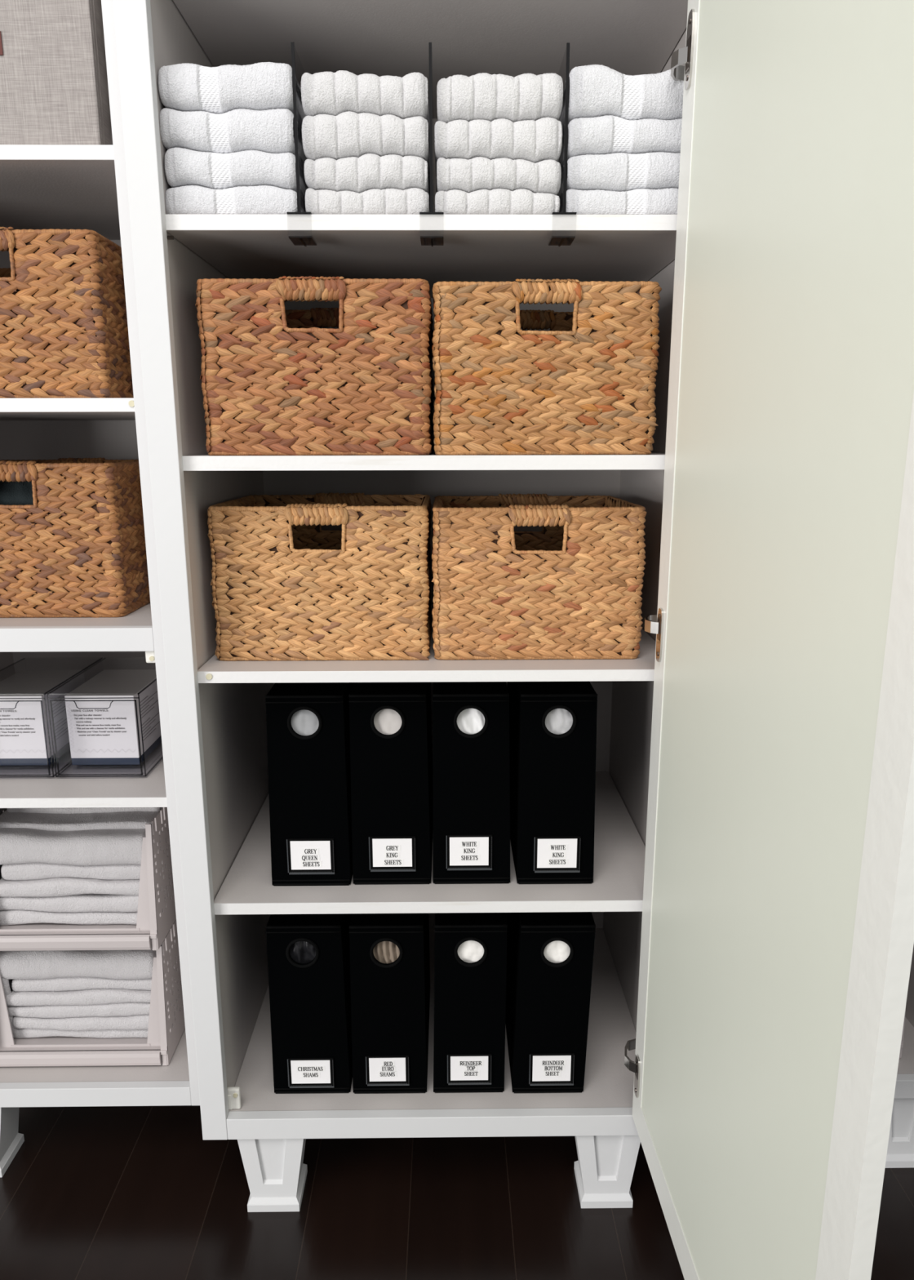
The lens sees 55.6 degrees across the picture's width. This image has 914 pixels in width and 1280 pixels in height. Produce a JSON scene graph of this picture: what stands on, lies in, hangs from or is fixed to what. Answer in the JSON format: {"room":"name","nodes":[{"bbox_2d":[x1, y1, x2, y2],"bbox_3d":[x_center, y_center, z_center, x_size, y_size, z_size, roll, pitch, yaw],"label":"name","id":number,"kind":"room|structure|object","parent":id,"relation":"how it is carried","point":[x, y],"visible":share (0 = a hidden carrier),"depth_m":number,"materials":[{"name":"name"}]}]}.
{"room":"linen closet","nodes":[
{"label":"linen closet","id":0,"kind":"room"},
{"bbox_2d":[0,1105,913,1279],"bbox_3d":[-0.038,1.446,0.283,6.400,0.040,4.320,0,13,-1],"label":"floor","id":1,"kind":"structure","parent":0,"point":[91,1193],"depth_m":1.68,"materials":[{"name":"brown wood"}]},
{"bbox_2d":[0,0,199,1177],"bbox_3d":[-0.800,-0.153,1.775,0.622,2.420,0.580,0,13,-1],"label":"storage cabinet","id":2,"kind":"object","parent":1,"relation":"on","point":[42,186],"depth_m":1.64,"materials":[{"name":"white paint"}]},
{"bbox_2d":[0,670,84,765],"bbox_3d":[-0.875,0.157,1.798,0.135,0.144,0.201,0,13,-1],"label":"carton","id":3,"kind":"object","parent":2,"relation":"in","point":[22,739],"visible":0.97,"depth_m":1.71,"materials":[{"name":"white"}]},
{"bbox_2d":[50,696,68,740],"bbox_3d":[-0.808,0.152,1.781,0.001,0.081,0.106,0,13,-1],"label":"print","id":4,"kind":"object","parent":3,"relation":"attached to","point":[59,708],"depth_m":1.76,"materials":[{"name":"grey"}]},
{"bbox_2d":[0,0,112,145],"bbox_3d":[-0.738,-0.954,1.491,0.348,0.293,0.324,0,13,-1],"label":"box","id":5,"kind":"object","parent":2,"relation":"on","point":[54,88],"visible":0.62,"depth_m":1.35,"materials":[{"name":"grey fabric"}]},
{"bbox_2d":[0,144,120,239],"bbox_3d":[-0.802,-0.820,1.616,0.537,0.021,0.547,0,13,-1],"label":"shelf","id":6,"kind":"object","parent":2,"relation":"attached to","point":[42,186],"depth_m":1.50,"materials":[{"name":"laminate"}]},
{"bbox_2d":[0,226,133,398],"bbox_3d":[-0.776,-0.578,1.604,0.375,0.274,0.349,0,13,-1],"label":"woven basket","id":7,"kind":"object","parent":2,"relation":"on","point":[64,327],"visible":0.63,"depth_m":1.45,"materials":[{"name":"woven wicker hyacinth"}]},
{"bbox_2d":[0,398,135,420],"bbox_3d":[-0.801,-0.449,1.701,0.537,0.022,0.547,0,13,-1],"label":"shelf","id":8,"kind":"object","parent":2,"relation":"attached to","point":[11,409],"depth_m":1.44,"materials":[{"name":"laminate"}]},
{"bbox_2d":[0,457,150,617],"bbox_3d":[-0.803,-0.215,1.732,0.379,0.287,0.348,0,13,-1],"label":"woven basket","id":9,"kind":"object","parent":2,"relation":"on","point":[79,550],"visible":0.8,"depth_m":1.58,"materials":[{"name":"wicker"}]},
{"bbox_2d":[0,480,33,505],"bbox_3d":[-0.803,-0.210,1.731,0.325,0.250,0.285,0,13,-1],"label":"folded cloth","id":10,"kind":"object","parent":9,"relation":"in","point":[11,493],"visible":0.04,"depth_m":1.58,"materials":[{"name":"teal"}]},
{"bbox_2d":[0,742,167,808],"bbox_3d":[-0.799,0.239,1.858,0.537,0.019,0.547,0,13,-1],"label":"shelf","id":11,"kind":"object","parent":2,"relation":"attached to","point":[148,791],"depth_m":1.64,"materials":[{"name":"laminate"}]},
{"bbox_2d":[0,919,185,1066],"bbox_3d":[-0.776,0.706,1.923,0.365,0.262,0.378,0,13,-1],"label":"bin","id":12,"kind":"object","parent":2,"relation":"on","point":[166,1025],"visible":0.27,"depth_m":1.77,"materials":[{"name":"grey plastic"}]},
{"bbox_2d":[7,1002,150,1038],"bbox_3d":[-0.777,0.756,1.949,0.330,0.088,0.328,0,13,-1],"label":"folded towel","id":13,"kind":"object","parent":12,"relation":"in","point":[123,1020],"visible":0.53,"depth_m":1.79,"materials":[{"name":"white fabric"}]},
{"bbox_2d":[0,924,173,1005],"bbox_3d":[-0.779,0.651,1.927,0.334,0.141,0.328,0,13,-1],"label":"folded towel","id":14,"kind":"object","parent":13,"relation":"on","point":[42,977],"visible":0.38,"depth_m":1.78,"materials":[{"name":"white fabric"}]},
{"bbox_2d":[0,1035,160,1051],"bbox_3d":[-0.776,0.719,1.932,0.359,0.172,0.366,0,13,-1],"label":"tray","id":15,"kind":"object","parent":12,"relation":"on","point":[7,1043],"depth_m":1.78,"materials":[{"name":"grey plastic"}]},
{"bbox_2d":[0,807,176,951],"bbox_3d":[-0.777,0.449,1.864,0.365,0.262,0.378,0,13,-1],"label":"bin","id":16,"kind":"object","parent":12,"relation":"on","point":[156,913],"visible":0.2,"depth_m":1.71,"materials":[{"name":"grey plastic"}]},
{"bbox_2d":[0,893,138,925],"bbox_3d":[-0.777,0.509,1.893,0.329,0.070,0.326,0,13,-1],"label":"folded towel","id":17,"kind":"object","parent":16,"relation":"in","point":[82,908],"visible":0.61,"depth_m":1.74,"materials":[{"name":"white fabric"}]},
{"bbox_2d":[0,807,163,897],"bbox_3d":[-0.780,0.400,1.869,0.336,0.166,0.329,0,13,-1],"label":"folded towel","id":18,"kind":"object","parent":17,"relation":"on","point":[44,852],"visible":0.6,"depth_m":1.73,"materials":[{"name":"white fabric"}]},
{"bbox_2d":[0,922,150,935],"bbox_3d":[-0.777,0.462,1.873,0.359,0.172,0.366,0,13,-1],"label":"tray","id":19,"kind":"object","parent":16,"relation":"on","point":[140,928],"depth_m":1.72,"materials":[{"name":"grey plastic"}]},
{"bbox_2d":[64,669,161,764],"bbox_3d":[-0.698,0.156,1.800,0.135,0.144,0.201,0,13,-1],"label":"carton","id":20,"kind":"object","parent":2,"relation":"in","point":[97,736],"visible":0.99,"depth_m":1.71,"materials":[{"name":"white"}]},
{"bbox_2d":[139,690,159,740],"bbox_3d":[-0.630,0.151,1.782,0.001,0.081,0.106,0,13,-1],"label":"print","id":21,"kind":"object","parent":20,"relation":"attached to","point":[148,700],"depth_m":1.78,"materials":[{"name":"grey"}]},
{"bbox_2d":[112,0,913,1279],"bbox_3d":[-0.034,-0.064,1.375,0.899,2.420,1.416,0,13,-1],"label":"storage cabinet","id":22,"kind":"object","parent":1,"relation":"on","point":[750,897],"visible":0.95,"depth_m":1.24,"materials":[{"name":"white paint"}]},
{"bbox_2d":[164,185,306,214],"bbox_3d":[-0.346,-0.704,1.474,0.202,0.048,0.338,0,13,-1],"label":"bath towel","id":23,"kind":"object","parent":22,"relation":"on","point":[188,199],"visible":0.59,"depth_m":1.31,"materials":[{"name":"white fabric"}]},
{"bbox_2d":[164,146,308,205],"bbox_3d":[-0.344,-0.749,1.463,0.198,0.058,0.338,0,13,-1],"label":"bath towel","id":24,"kind":"object","parent":23,"relation":"on","point":[183,166],"visible":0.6,"depth_m":1.30,"materials":[{"name":"white fabric"}]},
{"bbox_2d":[159,107,306,172],"bbox_3d":[-0.347,-0.800,1.452,0.200,0.063,0.339,0,13,-1],"label":"bath towel","id":25,"kind":"object","parent":24,"relation":"on","point":[269,131],"visible":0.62,"depth_m":1.29,"materials":[{"name":"white fabric"}]},
{"bbox_2d":[158,62,306,131],"bbox_3d":[-0.345,-0.857,1.438,0.198,0.069,0.338,0,13,-1],"label":"bath towel","id":26,"kind":"object","parent":25,"relation":"on","point":[262,86],"visible":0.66,"depth_m":1.28,"materials":[{"name":"white fabric"}]},
{"bbox_2d":[286,41,311,214],"bbox_3d":[-0.239,-0.766,1.416,0.036,0.263,0.284,0,13,-1],"label":"divider","id":27,"kind":"object","parent":22,"relation":"on","point":[293,64],"visible":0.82,"depth_m":1.28,"materials":[{"name":"plastic"}]},
{"bbox_2d":[266,913,352,1093],"bbox_3d":[-0.286,0.674,1.821,0.149,0.363,0.346,0,13,-1],"label":"storage box","id":28,"kind":"object","parent":22,"relation":"on","point":[310,1002],"visible":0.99,"depth_m":1.66,"materials":[{"name":"black fabric"}]},
{"bbox_2d":[289,941,315,963],"bbox_3d":[-0.288,0.682,1.807,0.119,0.339,0.296,0,13,-1],"label":"sheet","id":29,"kind":"object","parent":28,"relation":"in","point":[301,952],"visible":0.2,"depth_m":1.64,"materials":[{"name":"black fabric"}]},
{"bbox_2d":[265,682,354,885],"bbox_3d":[-0.274,0.241,1.737,0.146,0.369,0.346,0,13,-1],"label":"storage box","id":30,"kind":"object","parent":22,"relation":"on","point":[309,776],"visible":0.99,"depth_m":1.57,"materials":[{"name":"black fabric"}]},
{"bbox_2d":[291,709,319,735],"bbox_3d":[-0.272,0.249,1.724,0.116,0.344,0.296,0,13,-1],"label":"sheet","id":31,"kind":"object","parent":30,"relation":"in","point":[304,722],"visible":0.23,"depth_m":1.55,"materials":[{"name":"grey fabric"}]},
{"bbox_2d":[195,275,435,455],"bbox_3d":[-0.227,-0.467,1.532,0.373,0.274,0.349,0,13,-1],"label":"woven basket","id":32,"kind":"object","parent":22,"relation":"on","point":[274,382],"visible":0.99,"depth_m":1.37,"materials":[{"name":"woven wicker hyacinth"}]},
{"bbox_2d":[207,492,432,661],"bbox_3d":[-0.240,-0.133,1.660,0.383,0.276,0.349,0,13,-1],"label":"woven basket","id":33,"kind":"object","parent":22,"relation":"on","point":[286,587],"visible":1,"depth_m":1.50,"materials":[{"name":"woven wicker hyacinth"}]},
{"bbox_2d":[305,187,430,214],"bbox_3d":[-0.139,-0.703,1.477,0.188,0.045,0.342,0,13,-1],"label":"ribbed towel","id":34,"kind":"object","parent":22,"relation":"on","point":[412,201],"visible":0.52,"depth_m":1.31,"materials":[{"name":"white fabric"}]},
{"bbox_2d":[303,153,430,205],"bbox_3d":[-0.140,-0.745,1.468,0.187,0.057,0.342,0,13,-1],"label":"ribbed towel","id":35,"kind":"object","parent":34,"relation":"on","point":[368,171],"visible":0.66,"depth_m":1.31,"materials":[{"name":"white fabric"}]},
{"bbox_2d":[302,111,430,191],"bbox_3d":[-0.140,-0.795,1.456,0.190,0.068,0.342,0,13,-1],"label":"ribbed towel","id":36,"kind":"object","parent":35,"relation":"on","point":[349,134],"visible":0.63,"depth_m":1.29,"materials":[{"name":"white fabric"}]},
{"bbox_2d":[301,70,429,132],"bbox_3d":[-0.139,-0.850,1.444,0.188,0.065,0.343,0,13,-1],"label":"ribbed towel","id":37,"kind":"object","parent":36,"relation":"on","point":[331,93],"visible":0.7,"depth_m":1.28,"materials":[{"name":"white fabric"}]},
{"bbox_2d":[349,913,430,1093],"bbox_3d":[-0.133,0.673,1.820,0.144,0.363,0.346,0,13,-1],"label":"storage box","id":38,"kind":"object","parent":22,"relation":"on","point":[390,1002],"visible":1,"depth_m":1.66,"materials":[{"name":"black fabric"}]},
{"bbox_2d":[373,941,399,963],"bbox_3d":[-0.134,0.682,1.807,0.118,0.339,0.295,0,13,-1],"label":"sheet","id":39,"kind":"object","parent":38,"relation":"in","point":[385,952],"visible":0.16,"depth_m":1.64,"materials":[{"name":"brown fabric"}]},
{"bbox_2d":[348,681,433,884],"bbox_3d":[-0.123,0.240,1.742,0.146,0.369,0.346,0,13,-1],"label":"storage box","id":40,"kind":"object","parent":22,"relation":"on","point":[392,775],"visible":0.98,"depth_m":1.58,"materials":[{"name":"black cardboard"}]},
{"bbox_2d":[373,708,401,734],"bbox_3d":[-0.125,0.248,1.729,0.116,0.344,0.296,0,13,-1],"label":"sheet","id":41,"kind":"object","parent":40,"relation":"in","point":[386,721],"visible":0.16,"depth_m":1.56,"materials":[{"name":"grey fabric"}]},
{"bbox_2d":[164,213,677,297],"bbox_3d":[-0.032,-0.699,1.613,0.825,0.022,0.625,0,13,-1],"label":"shelf","id":42,"kind":"object","parent":22,"relation":"attached to","point":[463,247],"depth_m":1.41,"materials":[{"name":"laminate"}]},
{"bbox_2d":[182,451,665,471],"bbox_3d":[-0.031,-0.353,1.692,0.825,0.023,0.625,0,13,-1],"label":"shelf","id":43,"kind":"object","parent":22,"relation":"attached to","point":[191,460],"depth_m":1.39,"materials":[{"name":"laminate"}]},
{"bbox_2d":[197,603,656,683],"bbox_3d":[-0.030,-0.008,1.770,0.825,0.020,0.625,0,13,-1],"label":"shelf","id":44,"kind":"object","parent":22,"relation":"attached to","point":[211,669],"depth_m":1.47,"materials":[{"name":"laminate"}]},
{"bbox_2d":[213,771,645,915],"bbox_3d":[-0.029,0.412,1.866,0.825,0.022,0.625,0,13,-1],"label":"shelf","id":45,"kind":"object","parent":22,"relation":"attached to","point":[245,886],"depth_m":1.60,"materials":[{"name":"laminate"}]},
{"bbox_2d":[419,42,444,239],"bbox_3d":[-0.040,-0.766,1.418,0.036,0.263,0.284,0,13,-1],"label":"divider","id":46,"kind":"object","parent":22,"relation":"on","point":[431,89],"visible":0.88,"depth_m":1.29,"materials":[{"name":"plastic"}]},
{"bbox_2d":[433,912,507,1093],"bbox_3d":[0.022,0.673,1.822,0.141,0.363,0.346,0,13,-1],"label":"storage box","id":47,"kind":"object","parent":22,"relation":"on","point":[470,998],"visible":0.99,"depth_m":1.66,"materials":[{"name":"black cardboard"}]},
{"bbox_2d":[457,940,484,963],"bbox_3d":[0.024,0.681,1.808,0.113,0.339,0.296,0,13,-1],"label":"sheet","id":48,"kind":"object","parent":47,"relation":"in","point":[470,951],"visible":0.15,"depth_m":1.64,"materials":[{"name":"white fabric"}]},
{"bbox_2d":[432,681,510,884],"bbox_3d":[0.025,0.239,1.743,0.144,0.369,0.346,0,13,-1],"label":"storage box","id":49,"kind":"object","parent":22,"relation":"on","point":[471,773],"visible":0.98,"depth_m":1.58,"materials":[{"name":"black cardboard"}]},
{"bbox_2d":[457,708,484,734],"bbox_3d":[0.023,0.247,1.730,0.116,0.344,0.296,0,13,-1],"label":"sheet","id":50,"kind":"object","parent":49,"relation":"in","point":[469,721],"visible":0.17,"depth_m":1.56,"materials":[{"name":"white fabric"}]},
{"bbox_2d":[435,188,559,214],"bbox_3d":[0.060,-0.702,1.476,0.190,0.042,0.343,0,13,-1],"label":"ribbed towel","id":51,"kind":"object","parent":22,"relation":"on","point":[496,201],"visible":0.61,"depth_m":1.31,"materials":[{"name":"white fabric"}]},
{"bbox_2d":[436,156,561,195],"bbox_3d":[0.062,-0.741,1.468,0.188,0.052,0.342,0,13,-1],"label":"ribbed towel","id":52,"kind":"object","parent":51,"relation":"on","point":[477,173],"visible":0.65,"depth_m":1.31,"materials":[{"name":"white fabric"}]},
{"bbox_2d":[434,116,562,192],"bbox_3d":[0.060,-0.789,1.456,0.192,0.063,0.342,0,13,-1],"label":"ribbed towel","id":53,"kind":"object","parent":52,"relation":"on","point":[540,140],"visible":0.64,"depth_m":1.29,"materials":[{"name":"white fabric"}]},
{"bbox_2d":[436,72,563,123],"bbox_3d":[0.062,-0.845,1.445,0.188,0.068,0.342,0,13,-1],"label":"ribbed towel","id":54,"kind":"object","parent":53,"relation":"on","point":[484,95],"visible":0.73,"depth_m":1.28,"materials":[{"name":"white fabric"}]},
{"bbox_2d":[431,493,646,660],"bbox_3d":[0.139,-0.133,1.664,0.374,0.274,0.348,0,13,-1],"label":"woven basket","id":55,"kind":"object","parent":22,"relation":"on","point":[571,588],"visible":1,"depth_m":1.50,"materials":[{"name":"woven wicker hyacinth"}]},
{"bbox_2d":[431,278,662,455],"bbox_3d":[0.139,-0.467,1.537,0.366,0.270,0.349,0,13,-1],"label":"woven basket","id":56,"kind":"object","parent":22,"relation":"on","point":[585,384],"visible":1,"depth_m":1.37,"materials":[{"name":"wicker"}]},
{"bbox_2d":[505,911,595,1093],"bbox_3d":[0.182,0.673,1.820,0.151,0.363,0.346,0,13,-1],"label":"storage box","id":57,"kind":"object","parent":22,"relation":"on","point":[548,1003],"visible":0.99,"depth_m":1.66,"materials":[{"name":"black cardboard"}]},
{"bbox_2d":[543,940,570,963],"bbox_3d":[0.182,0.681,1.807,0.107,0.339,0.296,0,13,-1],"label":"sheet","id":58,"kind":"object","parent":57,"relation":"in","point":[557,951],"visible":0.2,"depth_m":1.64,"materials":[{"name":"white fabric"}]},
{"bbox_2d":[507,681,597,884],"bbox_3d":[0.181,0.239,1.742,0.142,0.369,0.346,0,13,-1],"label":"storage box","id":59,"kind":"object","parent":22,"relation":"on","point":[553,776],"visible":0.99,"depth_m":1.58,"materials":[{"name":"black cardboard"}]},
{"bbox_2d":[545,708,573,734],"bbox_3d":[0.180,0.247,1.729,0.116,0.344,0.296,0,13,-1],"label":"sheet","id":60,"kind":"object","parent":59,"relation":"in","point":[558,721],"visible":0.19,"depth_m":1.56,"materials":[{"name":"white fabric"}]},
{"bbox_2d":[547,42,577,245],"bbox_3d":[0.160,-0.767,1.420,0.036,0.263,0.284,0,13,-1],"label":"divider","id":61,"kind":"object","parent":22,"relation":"on","point":[564,212],"visible":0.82,"depth_m":1.28,"materials":[{"name":"plastic"}]},
{"bbox_2d":[559,187,679,214],"bbox_3d":[0.265,-0.706,1.484,0.199,0.045,0.338,0,13,-1],"label":"bath towel","id":62,"kind":"object","parent":22,"relation":"on","point":[639,201],"visible":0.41,"depth_m":1.32,"materials":[{"name":"white fabric"}]},
{"bbox_2d":[557,151,680,204],"bbox_3d":[0.266,-0.750,1.473,0.198,0.056,0.338,0,13,-1],"label":"bath towel","id":63,"kind":"object","parent":62,"relation":"on","point":[618,171],"visible":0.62,"depth_m":1.31,"materials":[{"name":"white fabric"}]},
{"bbox_2d":[558,115,682,173],"bbox_3d":[0.266,-0.799,1.462,0.198,0.056,0.339,0,13,-1],"label":"bath towel","id":64,"kind":"object","parent":63,"relation":"on","point":[606,134],"visible":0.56,"depth_m":1.30,"materials":[{"name":"white fabric"}]},
{"bbox_2d":[559,64,684,138],"bbox_3d":[0.265,-0.856,1.448,0.196,0.075,0.338,0,13,-1],"label":"bath towel","id":65,"kind":"object","parent":64,"relation":"on","point":[595,91],"visible":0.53,"depth_m":1.29,"materials":[{"name":"white fabric"}]},
{"bbox_2d":[885,945,913,1168],"bbox_3d":[0.723,-0.160,1.791,0.622,2.420,0.580,0,13,-1],"label":"storage cabinet","id":66,"kind":"object","parent":1,"relation":"on","point":[900,1151],"visible":0.14,"depth_m":1.78,"materials":[{"name":"white paint"}]},
{"bbox_2d":[899,1008,906,1058],"bbox_3d":[0.719,0.699,1.938,0.395,0.262,0.378,0,13,-1],"label":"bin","id":67,"kind":"object","parent":66,"relation":"on","point":[902,1041],"visible":0.02,"depth_m":1.78,"materials":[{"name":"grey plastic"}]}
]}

